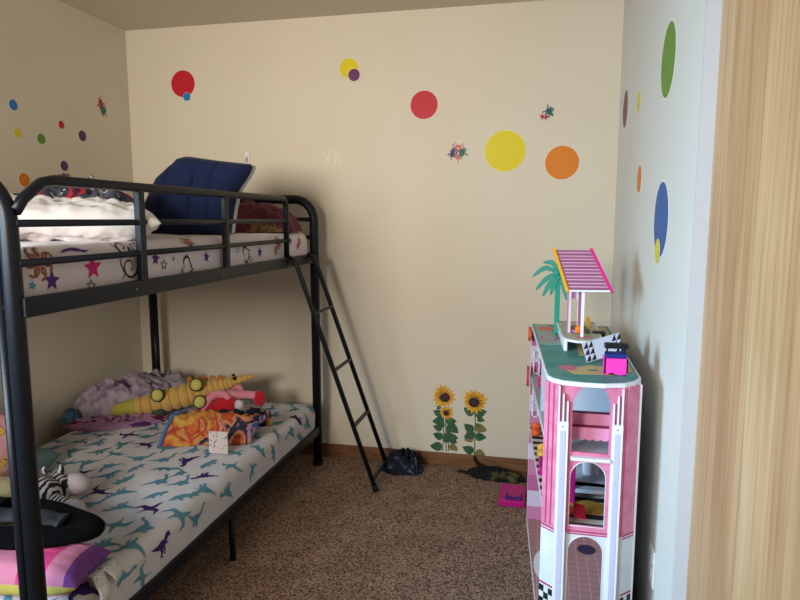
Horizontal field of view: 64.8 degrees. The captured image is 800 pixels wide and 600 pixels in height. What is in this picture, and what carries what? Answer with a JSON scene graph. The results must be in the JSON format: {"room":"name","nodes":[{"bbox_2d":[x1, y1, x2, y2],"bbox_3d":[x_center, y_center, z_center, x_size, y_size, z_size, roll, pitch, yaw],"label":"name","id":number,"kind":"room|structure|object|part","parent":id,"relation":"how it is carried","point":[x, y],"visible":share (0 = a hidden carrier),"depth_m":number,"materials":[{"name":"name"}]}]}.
{"room":"bedroom","nodes":[
{"label":"bedroom","id":0,"kind":"room"},
{"bbox_2d":[0,0,142,446],"bbox_3d":[-2.124,-0.018,1.619,0.120,2.520,4.500,2,8,12],"label":"wall","id":1,"kind":"structure","parent":0,"point":[57,58],"depth_m":3.21,"materials":[{"name":"paint"}]},
{"bbox_2d":[8,99,17,110],"bbox_3d":[-1.761,-0.888,2.873,0.001,0.051,0.051,2,8,12],"label":"dot","id":2,"kind":"object","parent":1,"relation":"attached to","point":[13,105],"visible":1,"depth_m":2.87,"materials":[{"name":"blue paper"}]},
{"bbox_2d":[13,128,20,137],"bbox_3d":[-1.759,-0.768,2.899,0.001,0.043,0.043,2,8,12],"label":"dot","id":3,"kind":"object","parent":1,"relation":"attached to","point":[17,133],"visible":1,"depth_m":2.90,"materials":[{"name":"yellow paper"}]},
{"bbox_2d":[18,172,29,186],"bbox_3d":[-1.755,-0.561,2.946,0.001,0.068,0.068,2,8,12],"label":"dot","id":4,"kind":"object","parent":1,"relation":"attached to","point":[23,178],"visible":0.96,"depth_m":2.94,"materials":[{"name":"orange paper"}]},
{"bbox_2d":[37,133,45,143],"bbox_3d":[-1.728,-0.777,3.039,0.001,0.054,0.054,2,8,12],"label":"dot","id":5,"kind":"object","parent":1,"relation":"attached to","point":[41,139],"visible":1,"depth_m":3.04,"materials":[{"name":"green paper"}]},
{"bbox_2d":[58,120,63,128],"bbox_3d":[-1.698,-0.878,3.162,0.001,0.043,0.043,2,8,12],"label":"dot","id":6,"kind":"object","parent":1,"relation":"attached to","point":[60,123],"visible":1,"depth_m":3.16,"materials":[{"name":"red paper"}]},
{"bbox_2d":[60,160,67,170],"bbox_3d":[-1.698,-0.678,3.189,0.001,0.056,0.056,2,8,12],"label":"dot","id":7,"kind":"object","parent":1,"relation":"attached to","point":[63,164],"visible":1,"depth_m":3.19,"materials":[{"name":"purple paper"}]},
{"bbox_2d":[78,130,85,141],"bbox_3d":[-1.666,-0.861,3.308,0.001,0.060,0.060,2,8,12],"label":"dot","id":8,"kind":"object","parent":1,"relation":"attached to","point":[81,134],"visible":1,"depth_m":3.31,"materials":[{"name":"purple paper"}]},
{"bbox_2d":[97,96,106,116],"bbox_3d":[-1.630,-1.059,3.447,0.001,0.111,0.078,2,8,12],"label":"decal","id":9,"kind":"object","parent":1,"relation":"attached to","point":[102,108],"visible":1,"depth_m":3.45,"materials":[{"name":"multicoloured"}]},
{"bbox_2d":[58,0,541,30],"bbox_3d":[-0.551,-1.273,1.105,3.344,0.100,4.700,2,8,12],"label":"ceiling","id":10,"kind":"structure","parent":0,"point":[126,15],"depth_m":3.24,"materials":[{"name":"beige paint"}]},
{"bbox_2d":[148,454,533,599],"bbox_3d":[-0.736,1.231,1.469,2.724,0.080,4.500,2,8,12],"label":"floor","id":11,"kind":"structure","parent":0,"point":[312,532],"depth_m":2.69,"materials":[{"name":"carpet"}]},
{"bbox_2d":[0,175,322,599],"bbox_3d":[-1.159,0.292,2.599,1.046,1.497,2.038,2,8,12],"label":"bunk bed","id":12,"kind":"object","parent":11,"relation":"on","point":[15,308],"visible":0.66,"depth_m":1.68,"materials":[{"name":"black metal"}]},
{"bbox_3d":[-1.380,0.416,1.637,1.019,1.493,0.042,2,8,12],"label":"frame","id":13,"kind":"part","parent":12,"relation":"part of","materials":[{"name":"black metal"}]},
{"bbox_3d":[-0.713,-0.236,2.232,0.027,0.316,1.614,2,8,12],"label":"guard rail","id":14,"kind":"part","parent":12,"relation":"part of","materials":[{"name":"black metal"}]},
{"bbox_2d":[0,400,314,599],"bbox_3d":[-1.165,0.752,2.658,1.019,0.167,1.936,2,8,12],"label":"mattress","id":15,"kind":"object","parent":12,"relation":"on","point":[152,501],"visible":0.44,"depth_m":2.47,"materials":[{"name":"grey fabric"}]},
{"bbox_2d":[0,413,8,475],"bbox_3d":[-1.635,0.552,2.379,0.423,0.300,0.174,0,7,2],"label":"cushion","id":16,"kind":"object","parent":15,"relation":"on","point":[4,466],"visible":0.27,"depth_m":2.34,"materials":[{"name":"pink fabric"}]},
{"bbox_2d":[0,476,10,524],"bbox_3d":[-1.438,0.682,2.082,0.362,0.144,0.277,1,7,7],"label":"satin pillow","id":17,"kind":"object","parent":15,"relation":"on","point":[5,491],"visible":0.17,"depth_m":2.09,"materials":[{"name":"beige fabric"}]},
{"bbox_2d":[36,447,59,472],"bbox_3d":[-1.555,0.651,2.476,0.298,0.121,0.300,-1,7,-5],"label":"pillow","id":18,"kind":"object","parent":15,"relation":"on","point":[46,457],"visible":0.19,"depth_m":2.55,"materials":[{"name":"teal fabric"}]},
{"bbox_2d":[0,543,110,595],"bbox_3d":[-1.056,0.739,1.751,0.420,0.113,0.200,0,7,0],"label":"striped pillow","id":19,"kind":"object","parent":15,"relation":"on","point":[67,567],"visible":0.67,"depth_m":1.69,"materials":[{"name":"pink fabric"}]},
{"bbox_2d":[0,497,104,549],"bbox_3d":[-1.226,0.653,1.838,0.679,0.096,0.335,2,8,12],"label":"hat","id":20,"kind":"object","parent":19,"relation":"on","point":[63,524],"visible":0.78,"depth_m":1.82,"materials":[{"name":"black fabric"}]},
{"bbox_2d":[38,464,90,510],"bbox_3d":[-1.219,0.657,2.230,0.327,0.144,0.304,0,7,1],"label":"zebra","id":21,"kind":"object","parent":15,"relation":"on","point":[58,486],"visible":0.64,"depth_m":2.21,"materials":[{"name":"fabric"}]},
{"bbox_3d":[-1.177,0.696,2.151,0.134,0.081,0.070,3,8,25],"label":"leg","id":22,"kind":"part","parent":21,"relation":"part of","materials":[{"name":"fabric"}]},
{"bbox_2d":[87,560,122,599],"bbox_3d":[-0.836,0.797,1.795,0.056,0.068,0.112,2,8,12],"label":"stuffed animal","id":23,"kind":"object","parent":15,"relation":"on","point":[111,567],"visible":1,"depth_m":1.78,"materials":[{"name":"fabric"}]},
{"bbox_2d":[64,413,168,431],"bbox_3d":[-1.407,0.589,3.132,0.485,0.043,0.207,-3,8,-20],"label":"throw blanket","id":24,"kind":"object","parent":15,"relation":"on","point":[102,422],"visible":0.96,"depth_m":3.08,"materials":[{"name":"purple fabric"}]},
{"bbox_2d":[60,408,79,424],"bbox_3d":[-1.632,0.569,3.124,0.085,0.079,0.092,2,8,12],"label":"cloth","id":25,"kind":"object","parent":24,"relation":"on","point":[68,416],"visible":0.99,"depth_m":3.10,"materials":[{"name":"teal fabric"}]},
{"bbox_2d":[73,368,186,418],"bbox_3d":[-1.392,0.476,3.389,0.671,0.201,0.330,-7,10,-44],"label":"blanket","id":26,"kind":"object","parent":15,"relation":"on","point":[99,399],"visible":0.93,"depth_m":3.23,"materials":[{"name":"purple fabric"}]},
{"bbox_2d":[111,374,253,416],"bbox_3d":[-1.120,0.493,3.237,0.707,0.209,0.244,1,7,6],"label":"plush crocodile","id":27,"kind":"object","parent":15,"relation":"on","point":[159,401],"visible":0.91,"depth_m":3.19,"materials":[{"name":"yellow fabric"}]},
{"bbox_3d":[-1.217,0.477,3.164,0.067,0.068,0.068,2,8,12],"label":"leg","id":28,"kind":"part","parent":27,"relation":"part of","materials":[{"name":"yellow fabric"}]},
{"bbox_3d":[-1.225,0.568,3.209,0.067,0.068,0.068,2,8,12],"label":"leg","id":29,"kind":"part","parent":27,"relation":"part of","materials":[{"name":"green fabric"}]},
{"bbox_3d":[-1.030,0.428,3.189,0.067,0.068,0.068,2,8,12],"label":"leg","id":30,"kind":"part","parent":27,"relation":"part of","materials":[{"name":"yellow fabric"}]},
{"bbox_3d":[-0.997,0.508,3.140,0.067,0.068,0.068,2,8,12],"label":"leg","id":31,"kind":"part","parent":27,"relation":"part of","materials":[{"name":"yellow fabric"}]},
{"bbox_2d":[158,408,271,446],"bbox_3d":[-0.840,0.576,2.900,0.483,0.130,0.194,-1,7,-7],"label":"cloth","id":32,"kind":"object","parent":15,"relation":"on","point":[183,428],"visible":0.98,"depth_m":2.86,"materials":[{"name":"orange"}]},
{"bbox_2d":[209,431,227,453],"bbox_3d":[-0.783,0.614,2.720,0.087,0.095,0.027,0,7,0],"label":"paper tag","id":33,"kind":"object","parent":15,"relation":"on","point":[218,441],"visible":1,"depth_m":2.72,"materials":[{"name":"white paper"}]},
{"bbox_2d":[196,384,265,410],"bbox_3d":[-0.865,0.519,3.235,0.346,0.154,0.170,-2,8,-13],"label":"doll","id":34,"kind":"object","parent":15,"relation":"on","point":[217,400],"visible":0.82,"depth_m":3.17,"materials":[{"name":"red"}]},
{"bbox_3d":[-0.926,0.509,3.170,0.155,0.110,0.053,-2,8,-19],"label":"arm","id":35,"kind":"part","parent":34,"relation":"part of","materials":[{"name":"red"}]},
{"bbox_3d":[-0.874,0.481,3.283,0.125,0.090,0.064,-3,8,-20],"label":"arm","id":36,"kind":"part","parent":34,"relation":"part of","materials":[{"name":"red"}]},
{"bbox_3d":[-0.807,0.483,3.223,0.158,0.058,0.052,-1,7,-10],"label":"leg","id":37,"kind":"part","parent":34,"relation":"part of","materials":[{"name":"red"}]},
{"bbox_2d":[20,232,307,296],"bbox_3d":[-1.156,-0.188,2.540,0.956,0.155,1.927,2,8,12],"label":"mattress","id":38,"kind":"object","parent":12,"relation":"on","point":[43,279],"visible":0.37,"depth_m":1.91,"materials":[{"name":"white fabric"}]},
{"bbox_2d":[10,193,160,241],"bbox_3d":[-1.095,-0.255,2.009,0.620,0.165,0.400,-3,8,-22],"label":"pillow","id":39,"kind":"object","parent":38,"relation":"on","point":[40,206],"visible":0.73,"depth_m":1.89,"materials":[{"name":"white fabric"}]},
{"bbox_2d":[30,173,146,236],"bbox_3d":[-1.164,-0.342,2.274,0.488,0.227,0.336,-1,7,-9],"label":"blanket","id":40,"kind":"object","parent":38,"relation":"on","point":[53,191],"visible":0.26,"depth_m":2.17,"materials":[{"name":"grey fabric"}]},
{"bbox_2d":[145,157,255,234],"bbox_3d":[-0.853,-0.439,2.663,0.486,0.329,0.195,1,7,4],"label":"pillow","id":41,"kind":"object","parent":38,"relation":"on","point":[193,172],"visible":0.79,"depth_m":2.59,"materials":[{"name":"blue fabric"}]},
{"bbox_2d":[246,223,282,231],"bbox_3d":[-0.673,-0.362,3.090,0.200,0.058,0.134,2,8,12],"label":"scarf","id":42,"kind":"object","parent":38,"relation":"on","point":[257,227],"visible":0.68,"depth_m":3.05,"materials":[{"name":"brown fabric"}]},
{"bbox_2d":[235,199,301,231],"bbox_3d":[-0.756,-0.426,3.175,0.525,0.164,0.283,-2,8,-17],"label":"pillow","id":43,"kind":"object","parent":38,"relation":"on","point":[248,209],"visible":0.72,"depth_m":3.10,"materials":[{"name":"red fabric"}]},
{"bbox_3d":[-0.672,-0.104,2.437,0.024,0.047,1.985,2,8,12],"label":"rail","id":44,"kind":"part","parent":12,"relation":"part of","materials":[{"name":"black metal"}]},
{"bbox_3d":[-0.672,0.844,2.559,0.024,0.046,1.985,2,8,12],"label":"rail","id":45,"kind":"part","parent":12,"relation":"part of","materials":[{"name":"black metal"}]},
{"bbox_3d":[-0.678,0.956,2.549,0.026,0.192,0.043,-3,8,-21],"label":"leg","id":46,"kind":"part","parent":12,"relation":"part of","materials":[{"name":"black metal"}]},
{"bbox_3d":[-0.944,0.168,3.558,1.038,1.496,0.048,2,8,12],"label":"frame","id":47,"kind":"part","parent":12,"relation":"part of","materials":[{"name":"black metal"}]},
{"bbox_2d":[288,252,386,492],"bbox_3d":[-0.295,0.361,3.234,0.512,1.201,0.289,0,7,-4],"label":"ladder","id":48,"kind":"object","parent":11,"relation":"on","point":[293,261],"visible":0.94,"depth_m":3.18,"materials":[{"name":"black metal"}]},
{"bbox_2d":[381,447,423,475],"bbox_3d":[0.015,0.872,3.457,0.231,0.126,0.173,2,8,12],"label":"bag","id":49,"kind":"object","parent":11,"relation":"on","point":[403,461],"visible":0.98,"depth_m":3.41,"materials":[{"name":"fabric"}]},
{"bbox_2d":[457,456,525,483],"bbox_3d":[0.491,0.907,3.376,0.373,0.076,0.136,3,8,23],"label":"garment","id":50,"kind":"object","parent":11,"relation":"on","point":[487,473],"visible":1,"depth_m":3.34,"materials":[{"name":"black fabric"}]},
{"bbox_2d":[498,483,525,507],"bbox_3d":[0.555,0.963,3.113,0.125,0.030,0.200,2,8,12],"label":"box","id":51,"kind":"object","parent":11,"relation":"on","point":[513,490],"visible":0.99,"depth_m":3.09,"materials":[{"name":"pink plastic"}]},
{"bbox_2d":[505,492,522,499],"bbox_3d":[0.551,0.950,3.055,0.087,0.007,0.072,2,8,12],"label":"glasses","id":52,"kind":"object","parent":51,"relation":"on","point":[506,496],"visible":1,"depth_m":3.04,"materials":[{"name":"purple plastic"}]},
{"bbox_2d":[526,324,642,599],"bbox_3d":[0.622,0.621,2.317,0.338,0.913,0.997,2,8,12],"label":"dollhouse","id":53,"kind":"object","parent":11,"relation":"on","point":[583,413],"visible":0.99,"depth_m":1.87,"materials":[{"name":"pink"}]},
{"bbox_3d":[0.735,0.562,2.793,0.320,0.886,0.012,2,8,12],"label":"panel","id":54,"kind":"part","parent":53,"relation":"part of","materials":[{"name":"pink wood"}]},
{"bbox_2d":[531,422,540,436],"bbox_3d":[0.570,0.544,2.648,0.043,0.057,0.044,2,8,12],"label":"chair","id":55,"kind":"object","parent":53,"relation":"on","point":[535,431],"visible":1,"depth_m":2.65,"materials":[{"name":"orange plastic"}]},
{"bbox_2d":[537,374,540,386],"bbox_3d":[0.577,0.329,2.557,0.039,0.052,0.040,2,8,12],"label":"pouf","id":56,"kind":"object","parent":53,"relation":"on","point":[539,376],"visible":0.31,"depth_m":2.56,"materials":[{"name":"pink plastic"}]},
{"bbox_2d":[537,443,542,456],"bbox_3d":[0.543,0.578,2.411,0.039,0.052,0.040,2,8,12],"label":"pouf","id":57,"kind":"object","parent":53,"relation":"on","point":[540,446],"visible":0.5,"depth_m":2.41,"materials":[{"name":"yellow plastic"}]},
{"bbox_2d":[538,456,542,475],"bbox_3d":[0.541,0.593,2.289,0.074,0.053,0.120,2,8,12],"label":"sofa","id":58,"kind":"object","parent":53,"relation":"on","point":[540,457],"visible":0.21,"depth_m":2.26,"materials":[{"name":"pink plastic"}]},
{"bbox_2d":[532,260,566,332],"bbox_3d":[0.614,-0.019,2.515,0.175,0.310,0.026,2,8,12],"label":"palm tree","id":59,"kind":"object","parent":53,"relation":"on","point":[555,280],"visible":0.85,"depth_m":2.52,"materials":[{"name":"teal plastic"}]},
{"bbox_3d":[0.445,0.684,1.892,0.009,0.898,0.052,-6,9,-37],"label":"panel","id":60,"kind":"part","parent":53,"relation":"part of","materials":[{"name":"pink"}]},
{"bbox_2d":[569,506,573,514],"bbox_3d":[0.525,0.643,1.927,0.032,0.024,0.038,2,8,12],"label":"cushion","id":61,"kind":"object","parent":53,"relation":"on","point":[571,508],"visible":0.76,"depth_m":1.91,"materials":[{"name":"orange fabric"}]},
{"bbox_2d":[570,467,575,502],"bbox_3d":[0.557,0.581,2.046,0.020,0.138,0.060,2,8,12],"label":"locker","id":62,"kind":"object","parent":53,"relation":"on","point":[573,473],"visible":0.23,"depth_m":2.02,"materials":[{"name":"pink plastic"}]},
{"bbox_2d":[573,502,585,519],"bbox_3d":[0.544,0.640,1.912,0.034,0.029,0.050,2,8,12],"label":"card","id":63,"kind":"object","parent":53,"relation":"on","point":[579,509],"visible":1,"depth_m":1.91,"materials":[{"name":"red"}]},
{"bbox_2d":[552,248,613,350],"bbox_3d":[0.662,-0.017,2.331,0.205,0.352,0.435,2,8,12],"label":"gazebo","id":64,"kind":"object","parent":53,"relation":"on","point":[581,271],"visible":0.92,"depth_m":2.23,"materials":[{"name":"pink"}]},
{"bbox_3d":[0.579,0.158,2.204,0.010,0.038,0.010,2,8,12],"label":"leg","id":65,"kind":"part","parent":64,"relation":"part of","materials":[{"name":"white plastic"}]},
{"bbox_3d":[0.630,0.014,2.280,0.049,0.213,0.005,2,8,12],"label":"post","id":66,"kind":"part","parent":64,"relation":"part of","materials":[{"name":"white plastic"}]},
{"bbox_2d":[575,325,580,332],"bbox_3d":[0.644,0.105,2.275,0.026,0.032,0.026,2,8,12],"label":"ball","id":67,"kind":"object","parent":64,"relation":"on","point":[577,328],"visible":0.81,"depth_m":2.27,"materials":[{"name":"orange plastic"}]},
{"bbox_3d":[0.635,0.051,2.197,0.010,0.161,0.008,2,8,12],"label":"canopy post","id":68,"kind":"part","parent":64,"relation":"part of","materials":[{"name":"white plastic"}]},
{"bbox_2d":[585,316,590,328],"bbox_3d":[0.708,0.085,2.375,0.018,0.046,0.015,2,8,12],"label":"lounger","id":69,"kind":"object","parent":64,"relation":"on","point":[587,321],"visible":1,"depth_m":2.37,"materials":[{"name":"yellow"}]},
{"bbox_2d":[577,545,594,553],"bbox_3d":[0.769,1.030,2.604,0.072,0.003,0.071,2,8,12],"label":"rug","id":70,"kind":"object","parent":53,"relation":"on","point":[585,549],"visible":1,"depth_m":2.60,"materials":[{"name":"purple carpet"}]},
{"bbox_2d":[533,324,638,383],"bbox_3d":[0.629,0.170,2.259,0.315,0.003,0.986,2,8,12],"label":"print","id":71,"kind":"object","parent":53,"relation":"on","point":[560,366],"depth_m":2.00,"materials":[{"name":"green"}]},
{"bbox_2d":[582,462,598,475],"bbox_3d":[0.650,0.528,2.147,0.050,0.118,0.072,2,8,12],"label":"wardrobe","id":72,"kind":"object","parent":53,"relation":"on","point":[588,468],"visible":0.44,"depth_m":2.12,"materials":[{"name":"white plastic"}]},
{"bbox_3d":[0.546,0.457,1.810,0.111,0.010,0.022,2,8,12],"label":"window sill","id":73,"kind":"part","parent":53,"relation":"part of","materials":[{"name":"white plastic"}]},
{"bbox_3d":[0.564,0.399,1.879,0.200,0.039,0.004,2,8,12],"label":"scalloped trim","id":74,"kind":"part","parent":53,"relation":"part of","materials":[{"name":"pink"}]},
{"bbox_3d":[0.570,0.363,1.904,0.200,0.041,0.004,2,8,12],"label":"scalloped trim","id":75,"kind":"part","parent":53,"relation":"part of","materials":[{"name":"pink"}]},
{"bbox_3d":[0.552,0.688,1.855,0.180,0.898,0.010,2,8,12],"label":"panel","id":76,"kind":"part","parent":53,"relation":"part of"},
{"bbox_2d":[592,330,605,336],"bbox_3d":[0.720,0.139,2.289,0.045,0.054,0.030,2,8,12],"label":"toy box","id":77,"kind":"object","parent":53,"relation":"on","point":[603,333],"visible":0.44,"depth_m":2.27,"materials":[{"name":"black plastic"}]},
{"bbox_2d":[582,333,623,362],"bbox_3d":[0.652,0.153,2.027,0.129,0.091,0.041,0,7,-2],"label":"board","id":78,"kind":"object","parent":53,"relation":"on","point":[594,350],"visible":0.76,"depth_m":2.03,"materials":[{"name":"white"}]},
{"bbox_2d":[602,342,628,374],"bbox_3d":[0.640,0.172,1.871,0.068,0.091,0.049,2,8,12],"label":"chair","id":79,"kind":"object","parent":53,"relation":"on","point":[615,362],"visible":1,"depth_m":1.85,"materials":[{"name":"pink plastic"}]},
{"bbox_2d":[604,351,626,358],"bbox_3d":[0.639,0.163,1.870,0.060,0.013,0.045,2,8,12],"label":"cushion","id":80,"kind":"object","parent":79,"relation":"on","point":[608,354],"depth_m":1.85,"materials":[{"name":"blue plastic"}]},
{"bbox_3d":[0.663,0.690,1.845,0.049,0.898,0.009,-5,9,-33],"label":"panel","id":81,"kind":"part","parent":53,"relation":"part of","materials":[{"name":"pink wood"}]},
{"bbox_2d":[125,0,623,458],"bbox_3d":[-0.236,-0.267,3.550,2.964,2.520,0.120,2,8,12],"label":"wall","id":82,"kind":"structure","parent":0,"point":[428,261],"depth_m":3.42,"materials":[{"name":"paint"}]},
{"bbox_2d":[171,70,194,96],"bbox_3d":[-1.234,-1.229,3.587,0.151,0.151,0.001,2,8,12],"label":"dot","id":83,"kind":"object","parent":82,"relation":"attached to","point":[182,81],"visible":1,"depth_m":3.58,"materials":[{"name":"red paper"}]},
{"bbox_2d":[183,92,190,100],"bbox_3d":[-1.214,-1.157,3.590,0.048,0.048,0.001,2,8,12],"label":"dot","id":84,"kind":"object","parent":82,"relation":"attached to","point":[186,96],"visible":1,"depth_m":3.59,"materials":[{"name":"blue paper"}]},
{"bbox_2d":[244,151,249,161],"bbox_3d":[-0.865,-0.805,3.541,0.026,0.060,0.036,2,8,12],"label":"wall hook","id":85,"kind":"object","parent":82,"relation":"attached to","point":[246,159],"visible":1,"depth_m":3.55,"materials":[{"name":"white plastic"}]},
{"bbox_2d":[321,399,325,417],"bbox_3d":[-0.464,0.626,3.650,0.070,0.115,0.009,2,8,12],"label":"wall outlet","id":86,"kind":"object","parent":82,"relation":"attached to","point":[323,401],"visible":0.32,"depth_m":3.64,"materials":[{"name":"beige plastic"}]},
{"bbox_2d":[325,149,339,165],"bbox_3d":[-0.370,-0.776,3.453,0.089,0.106,0.001,2,8,12],"label":"residue","id":87,"kind":"object","parent":82,"relation":"attached to","point":[333,149],"visible":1,"depth_m":3.45,"materials":[{"name":"beige"}]},
{"bbox_2d":[339,58,358,78],"bbox_3d":[-0.272,-1.238,3.371,0.107,0.107,0.001,2,8,12],"label":"dot","id":88,"kind":"object","parent":82,"relation":"attached to","point":[347,64],"visible":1,"depth_m":3.37,"materials":[{"name":"yellow paper"}]},
{"bbox_2d":[348,68,359,81],"bbox_3d":[-0.245,-1.201,3.368,0.067,0.067,0.001,2,8,12],"label":"dot","id":89,"kind":"object","parent":82,"relation":"attached to","point":[354,74],"visible":1,"depth_m":3.37,"materials":[{"name":"purple paper"}]},
{"bbox_2d":[299,442,527,472],"bbox_3d":[-0.250,0.875,3.632,2.724,0.075,0.012,2,8,12],"label":"baseboard","id":90,"kind":"structure","parent":82,"relation":"attached to","point":[328,449],"depth_m":3.53,"materials":[{"name":"brown wood"}]},
{"bbox_2d":[410,90,437,119],"bbox_3d":[0.126,-1.023,3.309,0.150,0.150,0.001,2,8,12],"label":"dot","id":91,"kind":"object","parent":82,"relation":"attached to","point":[424,104],"visible":1,"depth_m":3.31,"materials":[{"name":"red paper"}]},
{"bbox_2d":[430,385,457,450],"bbox_3d":[0.245,0.656,3.497,0.162,0.386,0.005,2,8,12],"label":"decal","id":92,"kind":"object","parent":82,"relation":"attached to","point":[446,397],"visible":1,"depth_m":3.50,"materials":[{"name":"green paper"}]},
{"bbox_2d":[440,393,449,401],"bbox_3d":[0.248,0.538,3.479,0.055,0.050,0.001,2,8,12],"label":"flower","id":93,"kind":"object","parent":92,"relation":"on","point":[445,397],"depth_m":3.48,"materials":[{"name":"paper"}]},
{"bbox_2d":[447,142,467,163],"bbox_3d":[0.303,-0.770,3.301,0.112,0.113,0.002,2,8,12],"label":"decal","id":94,"kind":"object","parent":82,"relation":"attached to","point":[461,150],"visible":1,"depth_m":3.30,"materials":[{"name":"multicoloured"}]},
{"bbox_2d":[463,390,487,455],"bbox_3d":[0.411,0.681,3.463,0.140,0.392,0.005,2,8,12],"label":"decal","id":95,"kind":"object","parent":82,"relation":"attached to","point":[474,402],"visible":1,"depth_m":3.46,"materials":[{"name":"green"}]},
{"bbox_2d":[469,398,478,406],"bbox_3d":[0.404,0.560,3.447,0.059,0.053,0.001,2,8,12],"label":"flower","id":96,"kind":"object","parent":95,"relation":"on","point":[473,402],"depth_m":3.45,"materials":[{"name":"paper"}]},
{"bbox_3d":[0.412,0.727,3.471,0.011,0.300,0.001,2,8,12],"label":"stem","id":97,"kind":"part","parent":95,"relation":"part of","materials":[{"name":"green"}]},
{"bbox_2d":[485,130,525,171],"bbox_3d":[0.541,-0.767,3.249,0.210,0.210,0.001,2,8,12],"label":"dot","id":98,"kind":"object","parent":82,"relation":"attached to","point":[505,150],"visible":1,"depth_m":3.25,"materials":[{"name":"yellow paper"}]},
{"bbox_2d":[539,105,553,119],"bbox_3d":[0.740,-0.946,3.181,0.077,0.077,0.002,2,8,12],"label":"decal","id":99,"kind":"object","parent":82,"relation":"attached to","point":[548,110],"visible":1,"depth_m":3.18,"materials":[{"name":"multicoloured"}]},
{"bbox_2d":[544,145,579,179],"bbox_3d":[0.820,-0.696,3.196,0.173,0.173,0.001,2,8,12],"label":"dot","id":100,"kind":"object","parent":82,"relation":"attached to","point":[561,162],"visible":1,"depth_m":3.19,"materials":[{"name":"orange paper"}]},
{"bbox_2d":[610,0,705,599],"bbox_3d":[0.652,0.060,1.008,0.120,2.520,4.500,2,8,12],"label":"wall","id":101,"kind":"structure","parent":0,"point":[650,299],"depth_m":1.99,"materials":[{"name":"paint"}]},
{"bbox_2d":[623,90,627,127],"bbox_3d":[1.027,-0.869,2.874,0.001,0.169,0.169,2,8,12],"label":"dot","id":102,"kind":"object","parent":101,"relation":"attached to","point":[625,106],"visible":1,"depth_m":2.87,"materials":[{"name":"paper"}]},
{"bbox_2d":[632,581,637,599],"bbox_3d":[0.889,1.018,2.516,0.012,0.075,1.692,2,8,12],"label":"baseboard","id":103,"kind":"structure","parent":101,"relation":"attached to","point":[634,593],"depth_m":2.20,"materials":[{"name":"brown wood"}]},
{"bbox_2d":[637,91,640,112],"bbox_3d":[0.935,-0.775,2.470,0.001,0.086,0.086,2,8,12],"label":"dot","id":104,"kind":"object","parent":101,"relation":"attached to","point":[639,93],"visible":1,"depth_m":2.47,"materials":[{"name":"yellow paper"}]},
{"bbox_2d":[637,164,641,193],"bbox_3d":[0.912,-0.461,2.403,0.001,0.111,0.111,2,8,12],"label":"dot","id":105,"kind":"object","parent":101,"relation":"attached to","point":[639,176],"visible":1,"depth_m":2.40,"materials":[{"name":"orange paper"}]},
{"bbox_2d":[648,542,655,588],"bbox_3d":[0.767,0.808,1.923,0.009,0.115,0.070,2,8,12],"label":"wall outlet","id":106,"kind":"object","parent":101,"relation":"attached to","point":[652,555],"visible":1,"depth_m":1.91,"materials":[{"name":"white plastic"}]},
{"bbox_2d":[655,239,659,262],"bbox_3d":[0.809,-0.154,1.985,0.001,0.078,0.078,2,8,12],"label":"dot","id":107,"kind":"object","parent":101,"relation":"attached to","point":[657,245],"visible":1,"depth_m":1.98,"materials":[{"name":"yellow plastic"}]},
{"bbox_2d":[654,180,668,258],"bbox_3d":[0.805,-0.248,1.948,0.001,0.242,0.242,2,8,12],"label":"dot","id":108,"kind":"object","parent":101,"relation":"attached to","point":[661,214],"visible":1,"depth_m":1.93,"materials":[{"name":"blue plastic"}]},
{"bbox_2d":[661,18,676,99],"bbox_3d":[0.809,-0.723,1.903,0.001,0.231,0.231,2,8,12],"label":"dot","id":109,"kind":"object","parent":101,"relation":"attached to","point":[670,41],"visible":1,"depth_m":1.89,"materials":[{"name":"green paper"}]},
{"bbox_2d":[671,0,722,599],"bbox_3d":[0.768,0.142,1.550,0.122,2.060,0.012,2,8,12],"label":"trim","id":110,"kind":"structure","parent":101,"relation":"attached to","point":[713,16],"depth_m":1.53,"materials":[{"name":"grey paint"}]},
{"bbox_2d":[686,0,799,599],"bbox_3d":[0.619,0.215,0.950,0.028,2.043,1.234,2,8,12],"label":"door","id":111,"kind":"structure","parent":101,"relation":"in","point":[744,539],"depth_m":1.19,"materials":[{"name":"brown wood"}]}
]}

